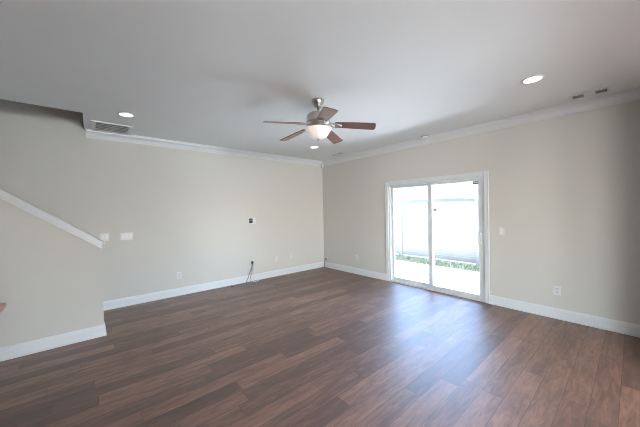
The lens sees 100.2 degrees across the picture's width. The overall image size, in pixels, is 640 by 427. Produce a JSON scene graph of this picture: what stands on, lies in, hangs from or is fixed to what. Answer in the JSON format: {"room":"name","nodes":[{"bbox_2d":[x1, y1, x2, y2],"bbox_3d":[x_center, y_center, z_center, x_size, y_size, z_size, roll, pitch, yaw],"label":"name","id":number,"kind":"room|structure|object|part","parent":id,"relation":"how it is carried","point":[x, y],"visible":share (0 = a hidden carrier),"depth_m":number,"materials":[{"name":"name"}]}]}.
{"room":"empty living room","nodes":[
{"label":"empty living room","id":0,"kind":"room"},
{"bbox_2d":[0,199,103,347],"bbox_3d":[-4.396,0.165,1.851,4.465,2.740,0.112,-2,1,-40],"label":"wall","id":1,"kind":"structure","parent":0,"point":[51,278],"depth_m":2.93,"materials":[{"name":"beige paint"}]},
{"bbox_2d":[0,188,104,248],"bbox_3d":[-3.481,-0.384,2.632,2.096,1.671,0.242,-2,1,-40],"label":"trim","id":2,"kind":"structure","parent":1,"relation":"attached to","point":[5,195],"depth_m":2.95,"materials":[{"name":"white paint"}]},
{"bbox_2d":[0,322,106,361],"bbox_3d":[-4.356,1.467,1.864,4.487,0.135,0.134,-2,1,-40],"label":"baseboard","id":3,"kind":"structure","parent":1,"relation":"attached to","point":[38,345],"depth_m":2.96,"materials":[{"name":"white paint"}]},
{"bbox_2d":[0,99,323,301],"bbox_3d":[-3.398,-1.159,4.150,9.260,5.500,0.120,-2,1,-40],"label":"wall","id":4,"kind":"structure","parent":0,"point":[187,212],"depth_m":4.62,"materials":[{"name":"beige paint"}]},
{"bbox_2d":[99,233,108,240],"bbox_3d":[-3.322,0.365,4.123,0.116,0.116,0.010,-2,1,-40],"label":"light switch","id":5,"kind":"object","parent":4,"relation":"attached to","point":[105,236],"visible":0.94,"depth_m":4.12,"materials":[{"name":"white plastic"}]},
{"bbox_2d":[120,232,132,239],"bbox_3d":[-3.111,0.367,4.303,0.162,0.116,0.010,-2,1,-40],"label":"light switch","id":6,"kind":"object","parent":4,"relation":"attached to","point":[123,236],"visible":1,"depth_m":4.30,"materials":[{"name":"white plastic"}]},
{"bbox_2d":[86,129,321,165],"bbox_3d":[-1.685,-1.240,5.468,4.660,0.112,0.092,-2,1,-40],"label":"trim","id":7,"kind":"structure","parent":4,"relation":"attached to","point":[90,133],"depth_m":4.88,"materials":[{"name":"white paint"}]},
{"bbox_2d":[103,262,323,310],"bbox_3d":[-1.741,1.379,5.454,4.875,0.135,0.022,-2,1,-40],"label":"baseboard","id":8,"kind":"structure","parent":4,"relation":"attached to","point":[117,303],"depth_m":5.00,"materials":[{"name":"white paint"}]},
{"bbox_2d":[248,217,255,223],"bbox_3d":[-1.448,0.153,5.715,0.170,0.132,0.012,-2,1,-40],"label":"media box","id":9,"kind":"object","parent":4,"relation":"attached to","point":[250,220],"visible":1,"depth_m":5.71,"materials":[{"name":"white plastic"}]},
{"bbox_2d":[0,0,639,160],"bbox_3d":[0.514,-1.421,-0.476,9.000,0.300,12.000,-2,1,-40],"label":"ceiling","id":10,"kind":"structure","parent":0,"point":[203,72],"depth_m":2.28,"materials":[{"name":"white paint"}]},
{"bbox_2d":[91,120,132,134],"bbox_3d":[-3.039,-1.246,3.911,0.470,0.014,0.500,-2,1,-40],"label":"ceiling vent","id":11,"kind":"object","parent":10,"relation":"in","point":[95,125],"visible":1,"depth_m":3.89,"materials":[{"name":"white metal"}]},
{"bbox_2d":[117,112,134,116],"bbox_3d":[-2.460,-1.253,3.402,0.190,0.011,0.190,-2,1,-40],"label":"recessed light","id":12,"kind":"object","parent":10,"relation":"in","point":[124,114],"visible":1,"depth_m":3.39,"materials":[{"name":"white"}]},
{"bbox_2d":[262,98,375,143],"bbox_3d":[-0.052,-1.060,3.083,1.246,0.478,1.229,-2,1,-40],"label":"ceiling fan","id":13,"kind":"object","parent":10,"relation":"hanging from","point":[318,120],"visible":1,"depth_m":2.99,"materials":[{"name":"silver metal"}]},
{"bbox_3d":[-0.386,-0.974,2.869,0.454,0.008,0.142,-8,16,-29],"label":"blade","id":14,"kind":"part","parent":13,"relation":"part of","materials":[{"name":"brown wood"}]},
{"bbox_3d":[-0.325,-0.981,3.359,0.454,0.008,0.142,-8,7,43],"label":"blade","id":15,"kind":"part","parent":13,"relation":"part of","materials":[{"name":"brown wood"}]},
{"bbox_3d":[-0.017,-0.914,3.072,0.306,0.116,0.306,-2,1,-40],"label":"lamp shade","id":16,"kind":"part","parent":13,"relation":"part of","materials":[{"name":"white glass"}]},
{"bbox_3d":[0.061,-0.980,2.659,0.142,0.008,0.454,11,4,-12],"label":"blade","id":17,"kind":"part","parent":13,"relation":"part of","materials":[{"name":"brown wood"}]},
{"bbox_3d":[0.160,-0.991,3.451,0.142,0.008,0.454,-14,-11,23],"label":"blade","id":18,"kind":"part","parent":13,"relation":"part of","materials":[{"name":"brown wood"}]},
{"bbox_3d":[0.398,-0.990,3.019,0.454,0.008,0.142,5,-11,7],"label":"blade","id":19,"kind":"part","parent":13,"relation":"part of","materials":[{"name":"brown wood"}]},
{"bbox_2d":[521,74,544,83],"bbox_3d":[2.112,-1.329,2.660,0.190,0.011,0.190,-2,1,-40],"label":"recessed light","id":20,"kind":"object","parent":10,"relation":"in","point":[534,78],"visible":1,"depth_m":2.65,"materials":[{"name":"white metal"}]},
{"bbox_2d":[569,86,610,100],"bbox_3d":[3.050,-1.353,3.030,0.170,0.008,0.320,-2,1,-40],"label":"ceiling vent","id":21,"kind":"object","parent":10,"relation":"in","point":[606,89],"visible":1,"depth_m":3.01,"materials":[{"name":"white metal"}]},
{"bbox_2d":[0,267,639,426],"bbox_3d":[0.569,1.519,-0.444,9.000,0.100,12.000,-2,1,-40],"label":"floor","id":22,"kind":"structure","parent":0,"point":[322,346],"depth_m":2.56,"materials":[{"name":"brown wood"}]},
{"bbox_2d":[0,303,5,312],"bbox_3d":[-2.519,1.131,1.369,0.990,0.750,1.520,-2,1,-40],"label":"wooden table","id":23,"kind":"object","parent":22,"relation":"on","point":[2,305],"visible":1,"depth_m":2.17,"materials":[{"name":"brown wood"}]},
{"bbox_2d":[394,181,477,230],"bbox_3d":[11.032,-1.535,20.274,9.100,5.400,31.000,-2,1,-40],"label":"sky","id":24,"kind":"structure","parent":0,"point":[463,190],"depth_m":18.01,"materials":[{"name":"white"}]},
{"bbox_2d":[322,100,639,324],"bbox_3d":[4.022,-0.098,2.498,0.140,3.140,12.000,-2,1,-40],"label":"wall","id":25,"kind":"structure","parent":0,"point":[564,191],"depth_m":3.59,"materials":[{"name":"beige paint"}]},
{"bbox_2d":[325,262,386,280],"bbox_3d":[0.747,1.324,6.273,0.022,0.135,1.953,-2,1,-40],"label":"baseboard","id":26,"kind":"structure","parent":25,"relation":"attached to","point":[377,275],"depth_m":6.13,"materials":[{"name":"white paint"}]},
{"bbox_2d":[385,171,489,303],"bbox_3d":[2.005,0.368,4.829,0.195,2.030,1.880,-2,1,-40],"label":"door","id":27,"kind":"structure","parent":25,"relation":"in","point":[480,178],"depth_m":4.71,"materials":[{"name":"white paint"}]},
{"bbox_3d":[1.776,0.395,5.173,0.036,1.913,0.879,-2,1,-40],"label":"fixed panel","id":28,"kind":"part","parent":27,"relation":"part of","materials":[{"name":"glass"}]},
{"bbox_3d":[2.260,0.394,4.519,0.036,1.913,0.892,-2,1,-40],"label":"sliding panel","id":29,"kind":"part","parent":27,"relation":"part of","materials":[{"name":"glass"}]},
{"bbox_3d":[2.486,0.407,4.172,0.075,0.250,0.040,-2,1,-40],"label":"handle","id":30,"kind":"part","parent":27,"relation":"part of","materials":[{"name":"white plastic"}]},
{"bbox_2d":[322,87,639,165],"bbox_3d":[1.839,-1.298,4.848,0.092,0.112,5.600,-2,1,-40],"label":"trim","id":31,"kind":"structure","parent":25,"relation":"attached to","point":[629,95],"depth_m":3.79,"materials":[{"name":"white paint"}]},
{"bbox_2d":[499,227,504,234],"bbox_3d":[2.689,0.265,3.963,0.010,0.116,0.070,-2,1,-40],"label":"light switch","id":32,"kind":"object","parent":25,"relation":"attached to","point":[501,230],"visible":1,"depth_m":3.96,"materials":[{"name":"white plastic"}]},
{"bbox_2d":[553,286,560,295],"bbox_3d":[3.102,1.008,3.502,0.009,0.116,0.072,-2,1,-40],"label":"wall outlet","id":33,"kind":"object","parent":25,"relation":"attached to","point":[556,289],"visible":1,"depth_m":3.50,"materials":[{"name":"white plastic"}]},
{"bbox_2d":[490,295,639,337],"bbox_3d":[3.163,1.310,3.430,0.022,0.135,1.743,-2,1,-40],"label":"baseboard","id":34,"kind":"structure","parent":25,"relation":"attached to","point":[631,329],"depth_m":3.40,"materials":[{"name":"white paint"}]},
{"label":"outside","id":35,"kind":"structure","parent":0,"visible":0},
{"bbox_3d":[14.399,1.267,25.748,74.000,0.250,90.000,-2,1,-40],"label":"ground","id":36,"kind":"structure","parent":35,"visible":0},
{"bbox_2d":[395,253,476,271],"bbox_3d":[4.353,1.475,8.678,3.420,0.085,15.000,-2,1,-40],"label":"bed","id":37,"kind":"object","parent":36,"relation":"on","point":[442,260],"depth_m":8.23,"materials":[{"name":"soil"}]},
{"bbox_2d":[394,198,478,264],"bbox_3d":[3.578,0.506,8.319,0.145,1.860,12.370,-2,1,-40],"label":"privacy fence","id":38,"kind":"object","parent":37,"relation":"on","point":[410,224],"visible":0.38,"depth_m":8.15,"materials":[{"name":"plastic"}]},
{"bbox_3d":[2.001,0.527,10.194,0.070,1.735,2.330,-2,1,-40],"label":"panel","id":39,"kind":"part","parent":38,"relation":"part of","materials":[{"name":"plastic"}]},
{"bbox_3d":[2.794,0.510,9.261,0.120,1.860,0.120,-2,1,-40],"label":"post","id":40,"kind":"part","parent":38,"relation":"part of","materials":[{"name":"plastic"}]},
{"bbox_3d":[3.571,-0.382,8.317,0.080,0.065,2.330,-2,1,-40],"label":"rail","id":41,"kind":"part","parent":38,"relation":"part of","materials":[{"name":"plastic"}]},
{"bbox_3d":[4.380,0.501,7.394,0.120,1.860,0.120,-2,1,-40],"label":"post","id":42,"kind":"part","parent":38,"relation":"part of","materials":[{"name":"plastic"}]},
{"bbox_2d":[395,254,478,271],"bbox_3d":[3.141,1.413,8.042,0.892,0.101,6.858,-2,1,-40],"label":"grass","id":43,"kind":"structure","parent":37,"relation":"on","point":[415,259],"depth_m":7.62,"materials":[{"name":"green plant"}]},
{"bbox_2d":[395,260,478,293],"bbox_3d":[2.768,1.526,6.019,2.440,0.100,13.000,-2,1,-40],"label":"patio","id":44,"kind":"structure","parent":36,"relation":"on","point":[462,280],"depth_m":6.32,"materials":[{"name":"concrete"}]}
]}

